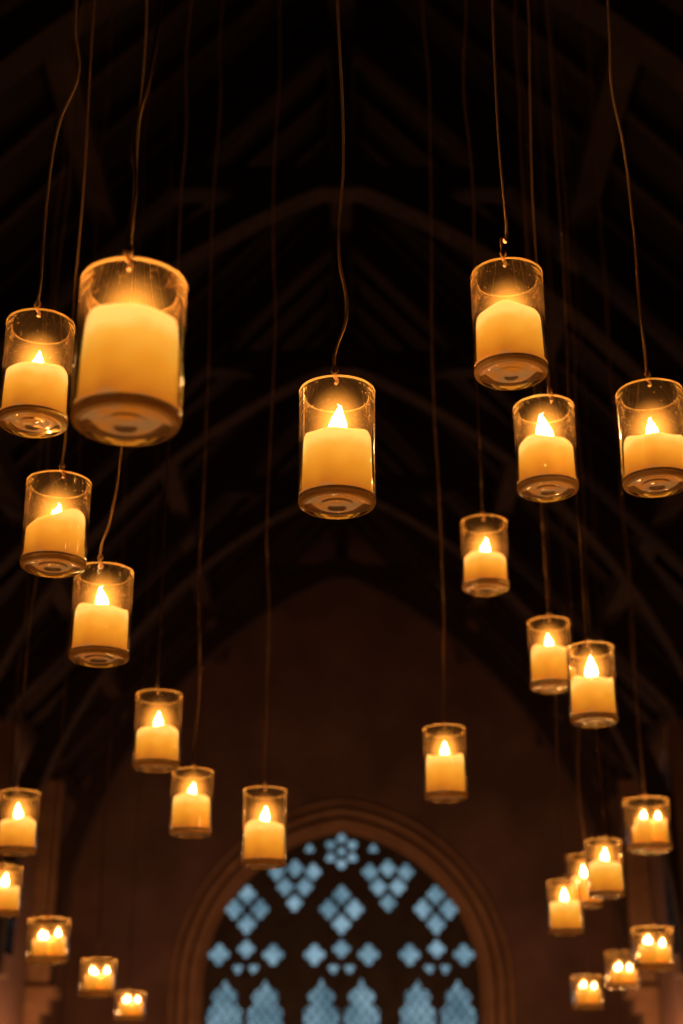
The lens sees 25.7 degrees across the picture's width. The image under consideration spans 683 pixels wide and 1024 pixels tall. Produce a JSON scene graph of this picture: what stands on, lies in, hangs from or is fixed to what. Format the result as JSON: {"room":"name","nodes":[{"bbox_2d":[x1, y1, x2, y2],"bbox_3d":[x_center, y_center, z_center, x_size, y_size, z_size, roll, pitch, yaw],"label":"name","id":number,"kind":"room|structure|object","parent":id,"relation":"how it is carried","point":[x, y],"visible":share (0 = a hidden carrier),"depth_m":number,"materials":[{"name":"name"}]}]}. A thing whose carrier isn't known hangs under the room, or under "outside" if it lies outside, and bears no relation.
{"room":"church","nodes":[
{"label":"church","id":0,"kind":"room"},
{"bbox_2d":[0,308,75,438],"bbox_3d":[-0.618,-0.279,3.043,0.142,0.230,0.142,0,-22,0],"label":"glass cup","id":1,"kind":"object","parent":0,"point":[37,364],"depth_m":2.99,"materials":[{"name":"clear glass"}]},
{"bbox_2d":[0,720,76,1023],"bbox_3d":[-4.600,2.311,10.391,0.400,6.700,29.000,0,-22,0],"label":"wall","id":2,"kind":"structure","parent":0,"point":[12,988],"depth_m":20.69,"materials":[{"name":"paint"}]},
{"bbox_2d":[4,757,19,953],"bbox_3d":[-4.460,4.489,20.027,0.020,2.680,1.200,0,-22,0],"label":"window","id":3,"kind":"structure","parent":2,"relation":"in","point":[7,944],"depth_m":20.10,"materials":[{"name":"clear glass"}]},
{"bbox_2d":[20,470,91,577],"bbox_3d":[-0.615,0.028,3.231,0.142,0.199,0.142,0,-22,0],"label":"glass cup","id":4,"kind":"object","parent":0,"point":[55,529],"depth_m":3.18,"materials":[{"name":"clear glass"}]},
{"bbox_2d":[68,562,133,667],"bbox_3d":[-0.560,0.241,3.501,0.142,0.217,0.142,0,-22,0],"label":"glass cup","id":5,"kind":"object","parent":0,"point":[102,597],"depth_m":3.45,"materials":[{"name":"clear glass"}]},
{"bbox_2d":[71,256,187,446],"bbox_3d":[-0.274,-0.205,1.944,0.142,0.207,0.142,0,-22,0],"label":"glass cup","id":6,"kind":"object","parent":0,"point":[127,390],"depth_m":1.89,"materials":[{"name":"clear glass"}]},
{"bbox_2d":[132,689,182,772],"bbox_3d":[-0.547,0.653,4.469,0.142,0.224,0.142,0,-22,0],"label":"glass cup","id":7,"kind":"object","parent":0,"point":[158,712],"depth_m":4.42,"materials":[{"name":"clear glass"}]},
{"bbox_2d":[298,375,375,519],"bbox_3d":[-0.008,-0.116,2.727,0.142,0.230,0.142,0,-22,0],"label":"glass cup","id":8,"kind":"object","parent":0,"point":[337,457],"depth_m":2.68,"materials":[{"name":"clear glass"}]},
{"bbox_2d":[63,524,619,1023],"bbox_3d":[0.000,5.398,25.106,9.600,12.000,0.600,0,-22,0],"label":"wall","id":9,"kind":"structure","parent":0,"point":[355,678],"depth_m":25.09,"materials":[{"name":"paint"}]},
{"bbox_2d":[201,832,481,1023],"bbox_3d":[0.000,7.538,24.241,4.600,4.783,0.160,0,-22,0],"label":"tracery","id":10,"kind":"object","parent":9,"relation":"attached to","point":[293,977],"visible":0.98,"depth_m":24.39,"materials":[{"name":"stone"}]},
{"bbox_2d":[186,817,496,1023],"bbox_3d":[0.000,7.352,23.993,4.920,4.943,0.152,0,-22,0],"label":"trim","id":11,"kind":"structure","parent":9,"relation":"attached to","point":[312,827],"depth_m":24.33,"materials":[{"name":"stone"}]},
{"bbox_2d":[167,798,515,1023],"bbox_3d":[0.000,7.269,24.016,5.260,5.114,0.133,0,-22,0],"label":"trim","id":12,"kind":"structure","parent":9,"relation":"attached to","point":[341,810],"depth_m":24.38,"materials":[{"name":"stone"}]},
{"bbox_2d":[0,0,682,805],"bbox_3d":[0.000,-2.914,12.502,8.889,5.170,29.000,0,-22,0],"label":"roof","id":13,"kind":"structure","parent":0,"point":[664,511],"depth_m":15.63,"materials":[{"name":"brown wood"}]},
{"bbox_2d":[0,0,682,787],"bbox_3d":[0.000,-2.864,12.590,9.800,5.657,30.000,0,-22,0],"label":"ceiling","id":14,"kind":"structure","parent":0,"point":[23,99],"depth_m":13.67,"materials":[{"name":"brown wood"}]},
{"bbox_2d":[0,0,74,916],"bbox_3d":[-1.390,-1.901,7.576,0.142,7.664,0.142,0,-22,0],"label":"candle","id":15,"kind":"object","parent":14,"relation":"hanging from","point":[10,875],"visible":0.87,"depth_m":6.16,"materials":[{"name":"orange wax"}]},
{"bbox_2d":[0,865,22,916],"bbox_3d":[-1.390,1.562,6.176,0.142,0.195,0.142,0,-22,0],"label":"glass cup","id":16,"kind":"object","parent":15,"relation":"on","point":[10,875],"depth_m":6.13,"materials":[{"name":"clear glass"}]},
{"bbox_2d":[0,0,80,438],"bbox_3d":[-0.618,-3.885,4.500,0.142,8.008,0.142,0,-22,0],"label":"candle","id":17,"kind":"object","parent":14,"relation":"hanging from","point":[36,375],"visible":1,"depth_m":3.00,"materials":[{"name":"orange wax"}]},
{"bbox_2d":[0,0,83,855],"bbox_3d":[-1.132,-2.461,6.684,0.142,7.867,0.142,0,-22,0],"label":"candle","id":18,"kind":"object","parent":14,"relation":"hanging from","point":[19,808],"visible":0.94,"depth_m":5.21,"materials":[{"name":"orange wax"}]},
{"bbox_2d":[0,789,40,855],"bbox_3d":[-1.132,1.088,5.250,0.142,0.211,0.142,0,-22,0],"label":"glass cup","id":19,"kind":"object","parent":18,"relation":"on","point":[19,808],"depth_m":5.20,"materials":[{"name":"clear glass"}]},
{"bbox_2d":[20,0,95,577],"bbox_3d":[-0.615,-3.686,4.731,0.142,8.210,0.142,0,-22,0],"label":"candle","id":20,"kind":"object","parent":14,"relation":"hanging from","point":[55,529],"visible":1,"depth_m":3.19,"materials":[{"name":"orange wax"}]},
{"bbox_2d":[25,0,112,963],"bbox_3d":[-1.398,-1.454,8.556,0.203,7.741,0.203,-16,-27,34],"label":"candle","id":21,"kind":"object","parent":14,"relation":"hanging from","point":[47,942],"visible":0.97,"depth_m":7.09,"materials":[{"name":"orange wax"}]},
{"bbox_2d":[25,917,70,963],"bbox_3d":[-1.398,2.042,7.143,0.203,0.200,0.203,0,-22,0],"label":"glass cup","id":22,"kind":"object","parent":21,"relation":"on","point":[47,942],"depth_m":7.07,"materials":[{"name":"clear glass"}]},
{"bbox_2d":[68,0,147,667],"bbox_3d":[-0.560,-3.542,5.029,0.142,8.377,0.142,0,-22,0],"label":"candle","id":23,"kind":"object","parent":14,"relation":"hanging from","point":[102,597],"visible":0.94,"depth_m":3.45,"materials":[{"name":"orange wax"}]},
{"bbox_2d":[79,0,153,996],"bbox_3d":[-1.353,-0.962,9.767,0.203,7.845,0.203,-5,-23,13],"label":"candle","id":24,"kind":"object","parent":14,"relation":"hanging from","point":[97,975],"visible":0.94,"depth_m":8.28,"materials":[{"name":"orange wax"}]},
{"bbox_2d":[79,958,116,996],"bbox_3d":[-1.353,2.587,8.333,0.203,0.190,0.203,0,-22,0],"label":"glass cup","id":25,"kind":"object","parent":24,"relation":"on","point":[97,975],"depth_m":8.26,"materials":[{"name":"clear glass"}]},
{"bbox_2d":[71,0,187,446],"bbox_3d":[-0.274,-4.216,3.565,0.142,8.860,0.142,0,-22,0],"label":"candle","id":26,"kind":"object","parent":14,"relation":"hanging from","point":[127,390],"visible":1,"depth_m":1.90,"materials":[{"name":"orange wax"}]},
{"bbox_2d":[114,58,176,1020],"bbox_3d":[-1.410,-0.243,11.429,0.203,7.806,0.203,-16,-27,34],"label":"candle","id":27,"kind":"object","parent":14,"relation":"hanging from","point":[129,1005],"visible":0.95,"depth_m":9.96,"materials":[{"name":"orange wax"}]},
{"bbox_2d":[114,991,145,1020],"bbox_3d":[-1.410,3.293,10.001,0.203,0.178,0.203,0,-22,0],"label":"glass cup","id":28,"kind":"object","parent":27,"relation":"on","point":[129,1005],"depth_m":9.93,"materials":[{"name":"clear glass"}]},
{"bbox_2d":[132,0,191,772],"bbox_3d":[-0.547,-3.144,6.003,0.142,8.415,0.142,0,-22,0],"label":"candle","id":29,"kind":"object","parent":14,"relation":"hanging from","point":[158,712],"visible":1,"depth_m":4.43,"materials":[{"name":"orange wax"}]},
{"bbox_2d":[169,0,223,837],"bbox_3d":[-0.500,-2.898,6.562,0.142,8.556,0.142,0,-22,0],"label":"candle","id":30,"kind":"object","parent":14,"relation":"hanging from","point":[191,802],"visible":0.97,"depth_m":4.96,"materials":[{"name":"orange wax"}]},
{"bbox_2d":[169,767,213,837],"bbox_3d":[-0.500,0.970,5.000,0.142,0.213,0.142,0,-22,0],"label":"glass cup","id":31,"kind":"object","parent":30,"relation":"on","point":[191,802],"depth_m":4.95,"materials":[{"name":"clear glass"}]},
{"bbox_2d":[242,0,286,868],"bbox_3d":[-0.245,-3.042,6.408,0.142,8.972,0.142,0,-22,0],"label":"candle","id":32,"kind":"object","parent":14,"relation":"hanging from","point":[264,827],"visible":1,"depth_m":4.74,"materials":[{"name":"orange wax"}]},
{"bbox_2d":[242,786,286,868],"bbox_3d":[-0.245,1.006,4.773,0.142,0.241,0.142,0,-22,0],"label":"glass cup","id":33,"kind":"object","parent":32,"relation":"on","point":[264,827],"depth_m":4.72,"materials":[{"name":"clear glass"}]},
{"bbox_2d":[298,0,375,519],"bbox_3d":[-0.008,-4.162,4.362,0.142,8.957,0.142,0,-22,0],"label":"candle","id":34,"kind":"object","parent":14,"relation":"hanging from","point":[337,457],"visible":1,"depth_m":2.68,"materials":[{"name":"orange wax"}]},
{"bbox_2d":[422,0,467,802],"bbox_3d":[0.337,-3.083,6.460,0.142,8.652,0.142,0,-22,0],"label":"candle","id":35,"kind":"object","parent":14,"relation":"hanging from","point":[444,745],"visible":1,"depth_m":4.85,"materials":[{"name":"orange wax"}]},
{"bbox_2d":[423,724,467,802],"bbox_3d":[0.337,0.820,4.883,0.142,0.232,0.142,0,-22,0],"label":"glass cup","id":36,"kind":"object","parent":35,"relation":"on","point":[444,745],"depth_m":4.83,"materials":[{"name":"clear glass"}]},
{"bbox_2d":[460,0,509,596],"bbox_3d":[0.427,-3.506,5.938,0.142,8.060,0.142,0,-22,0],"label":"candle","id":37,"kind":"object","parent":14,"relation":"hanging from","point":[484,537],"visible":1,"depth_m":4.43,"materials":[{"name":"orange wax"}]},
{"bbox_2d":[460,514,509,596],"bbox_3d":[0.427,0.131,4.468,0.142,0.214,0.142,0,-22,0],"label":"glass cup","id":38,"kind":"object","parent":37,"relation":"on","point":[484,537],"depth_m":4.42,"materials":[{"name":"clear glass"}]},
{"bbox_2d":[470,0,547,390],"bbox_3d":[0.321,-4.115,4.395,0.142,8.322,0.142,0,-22,0],"label":"candle","id":39,"kind":"object","parent":14,"relation":"hanging from","point":[508,305],"visible":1,"depth_m":2.83,"materials":[{"name":"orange wax"}]},
{"bbox_2d":[470,257,547,390],"bbox_3d":[0.321,-0.359,2.877,0.142,0.218,0.142,0,-22,0],"label":"glass cup","id":40,"kind":"object","parent":39,"relation":"on","point":[508,305],"depth_m":2.83,"materials":[{"name":"clear glass"}]},
{"bbox_2d":[514,0,570,693],"bbox_3d":[0.679,-3.110,6.329,0.142,7.940,0.142,0,-22,0],"label":"candle","id":41,"kind":"object","parent":14,"relation":"hanging from","point":[548,637],"visible":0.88,"depth_m":4.84,"materials":[{"name":"orange wax"}]},
{"bbox_2d":[527,616,570,693],"bbox_3d":[0.679,0.467,4.884,0.142,0.225,0.142,0,-22,0],"label":"glass cup","id":42,"kind":"object","parent":41,"relation":"on","point":[548,637],"depth_m":4.84,"materials":[{"name":"clear glass"}]},
{"bbox_2d":[513,0,578,501],"bbox_3d":[0.469,-3.820,4.928,0.142,8.141,0.142,0,-22,0],"label":"candle","id":43,"kind":"object","parent":14,"relation":"hanging from","point":[544,424],"visible":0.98,"depth_m":3.40,"materials":[{"name":"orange wax"}]},
{"bbox_2d":[513,394,578,501],"bbox_3d":[0.469,-0.144,3.443,0.142,0.213,0.142,0,-22,0],"label":"glass cup","id":44,"kind":"object","parent":43,"relation":"on","point":[544,424],"depth_m":3.39,"materials":[{"name":"clear glass"}]},
{"bbox_2d":[516,1,582,935],"bbox_3d":[0.920,-2.101,7.684,0.142,8.258,0.142,0,-22,0],"label":"candle","id":45,"kind":"object","parent":14,"relation":"hanging from","point":[564,899],"visible":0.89,"depth_m":6.14,"materials":[{"name":"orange wax"}]},
{"bbox_2d":[546,879,582,935],"bbox_3d":[0.920,1.629,6.177,0.142,0.211,0.142,0,-22,0],"label":"glass cup","id":46,"kind":"object","parent":45,"relation":"on","point":[564,899],"depth_m":6.13,"materials":[{"name":"clear glass"}]},
{"bbox_2d":[532,48,603,1009],"bbox_3d":[1.584,-0.314,11.057,0.203,7.565,0.203,-16,-27,34],"label":"candle","id":47,"kind":"object","parent":14,"relation":"hanging from","point":[586,990],"visible":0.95,"depth_m":9.63,"materials":[{"name":"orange wax"}]},
{"bbox_2d":[570,975,603,1009],"bbox_3d":[1.584,3.100,9.677,0.203,0.200,0.203,0,-22,0],"label":"glass cup","id":48,"kind":"object","parent":47,"relation":"on","point":[586,990],"depth_m":9.61,"materials":[{"name":"clear glass"}]},
{"bbox_2d":[534,0,602,908],"bbox_3d":[1.033,-2.044,7.822,0.142,8.008,0.142,0,-22,0],"label":"candle","id":49,"kind":"object","parent":14,"relation":"hanging from","point":[576,863],"visible":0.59,"depth_m":6.40,"materials":[{"name":"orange wax"}]},
{"bbox_2d":[567,853,602,908],"bbox_3d":[1.033,1.567,6.363,0.142,0.217,0.142,0,-22,0],"label":"glass cup","id":50,"kind":"object","parent":49,"relation":"on","point":[576,863],"depth_m":6.32,"materials":[{"name":"clear glass"}]},
{"bbox_2d":[546,0,618,727],"bbox_3d":[0.731,-3.150,5.851,0.142,8.108,0.142,0,-22,0],"label":"candle","id":51,"kind":"object","parent":14,"relation":"hanging from","point":[591,672],"visible":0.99,"depth_m":4.34,"materials":[{"name":"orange wax"}]},
{"bbox_2d":[566,641,618,727],"bbox_3d":[0.731,0.505,4.374,0.142,0.225,0.142,0,-22,0],"label":"glass cup","id":52,"kind":"object","parent":51,"relation":"on","point":[591,672],"depth_m":4.32,"materials":[{"name":"clear glass"}]},
{"bbox_2d":[549,0,624,898],"bbox_3d":[0.997,-2.308,7.153,0.142,8.101,0.142,0,-22,0],"label":"candle","id":53,"kind":"object","parent":14,"relation":"hanging from","point":[604,856],"visible":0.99,"depth_m":5.65,"materials":[{"name":"orange wax"}]},
{"bbox_2d":[584,838,624,898],"bbox_3d":[0.997,1.350,5.675,0.142,0.210,0.142,0,-22,0],"label":"glass cup","id":54,"kind":"object","parent":53,"relation":"on","point":[604,856],"depth_m":5.63,"materials":[{"name":"clear glass"}]},
{"bbox_2d":[558,8,639,989],"bbox_3d":[1.700,-0.537,10.431,0.203,7.363,0.203,5,-23,-13],"label":"candle","id":55,"kind":"object","parent":14,"relation":"hanging from","point":[620,973],"visible":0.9,"depth_m":9.04,"materials":[{"name":"orange wax"}]},
{"bbox_2d":[604,951,639,989],"bbox_3d":[1.700,2.779,9.091,0.203,0.210,0.203,0,-22,0],"label":"glass cup","id":56,"kind":"object","parent":55,"relation":"on","point":[620,973],"depth_m":9.02,"materials":[{"name":"clear glass"}]},
{"bbox_2d":[582,0,672,853],"bbox_3d":[1.362,-1.919,8.005,0.203,7.370,0.203,-8,-23,18],"label":"candle","id":57,"kind":"object","parent":14,"relation":"hanging from","point":[647,818],"visible":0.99,"depth_m":6.61,"materials":[{"name":"orange wax"}]},
{"bbox_2d":[623,796,672,853],"bbox_3d":[1.362,1.394,6.666,0.203,0.224,0.203,0,-22,0],"label":"glass cup","id":58,"kind":"object","parent":57,"relation":"on","point":[647,818],"depth_m":6.60,"materials":[{"name":"clear glass"}]},
{"bbox_2d":[584,0,674,971],"bbox_3d":[1.520,-1.310,8.708,0.203,7.621,0.203,16,-27,-34],"label":"candle","id":59,"kind":"object","parent":14,"relation":"hanging from","point":[652,946],"visible":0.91,"depth_m":7.26,"materials":[{"name":"orange wax"}]},
{"bbox_2d":[631,926,674,971],"bbox_3d":[1.520,2.132,7.317,0.203,0.196,0.203,0,-22,0],"label":"glass cup","id":60,"kind":"object","parent":59,"relation":"on","point":[652,946],"depth_m":7.25,"materials":[{"name":"clear glass"}]},
{"bbox_2d":[606,0,682,497],"bbox_3d":[0.651,-3.783,4.601,0.142,8.047,0.142,0,-22,0],"label":"candle","id":61,"kind":"object","parent":14,"relation":"hanging from","point":[649,410],"visible":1,"depth_m":3.09,"materials":[{"name":"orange wax"}]},
{"bbox_2d":[615,378,682,497],"bbox_3d":[0.651,-0.153,3.135,0.142,0.216,0.142,0,-22,0],"label":"glass cup","id":62,"kind":"object","parent":61,"relation":"on","point":[649,410],"depth_m":3.09,"materials":[{"name":"clear glass"}]},
{"bbox_2d":[0,0,682,94],"bbox_3d":[0.000,-0.778,8.942,9.007,11.342,0.452,0,-22,0],"label":"roof truss","id":63,"kind":"object","parent":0,"point":[31,31],"depth_m":9.83,"materials":[{"name":"brown wood"}]},
{"bbox_2d":[0,8,682,433],"bbox_3d":[0.000,0.533,12.188,9.007,11.342,0.452,0,-22,0],"label":"roof truss","id":64,"kind":"object","parent":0,"point":[244,194],"depth_m":13.45,"materials":[{"name":"brown wood"}]},
{"bbox_2d":[0,215,682,679],"bbox_3d":[0.000,1.845,15.433,9.007,11.342,0.452,0,-22,0],"label":"roof truss","id":65,"kind":"object","parent":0,"point":[405,374],"depth_m":16.57,"materials":[{"name":"brown wood"}]},
{"bbox_2d":[0,385,682,977],"bbox_3d":[0.000,3.156,18.678,9.007,11.342,0.452,0,-22,0],"label":"roof truss","id":66,"kind":"object","parent":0,"point":[395,494],"depth_m":19.48,"materials":[{"name":"brown wood"}]},
{"bbox_2d":[23,507,659,1023],"bbox_3d":[0.000,4.467,21.923,9.007,11.342,0.452,0,-22,0],"label":"roof truss","id":67,"kind":"object","parent":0,"point":[296,581],"depth_m":22.58,"materials":[{"name":"brown wood"}]},
{"bbox_2d":[606,720,682,1023],"bbox_3d":[4.600,2.311,10.391,0.400,6.700,29.000,0,-22,0],"label":"wall","id":68,"kind":"structure","parent":0,"point":[670,988],"depth_m":20.69,"materials":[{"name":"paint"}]},
{"bbox_2d":[663,757,678,953],"bbox_3d":[4.460,4.489,20.027,0.020,2.680,1.200,0,-22,0],"label":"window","id":69,"kind":"structure","parent":68,"relation":"in","point":[664,775],"depth_m":20.21,"materials":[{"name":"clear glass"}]}
]}

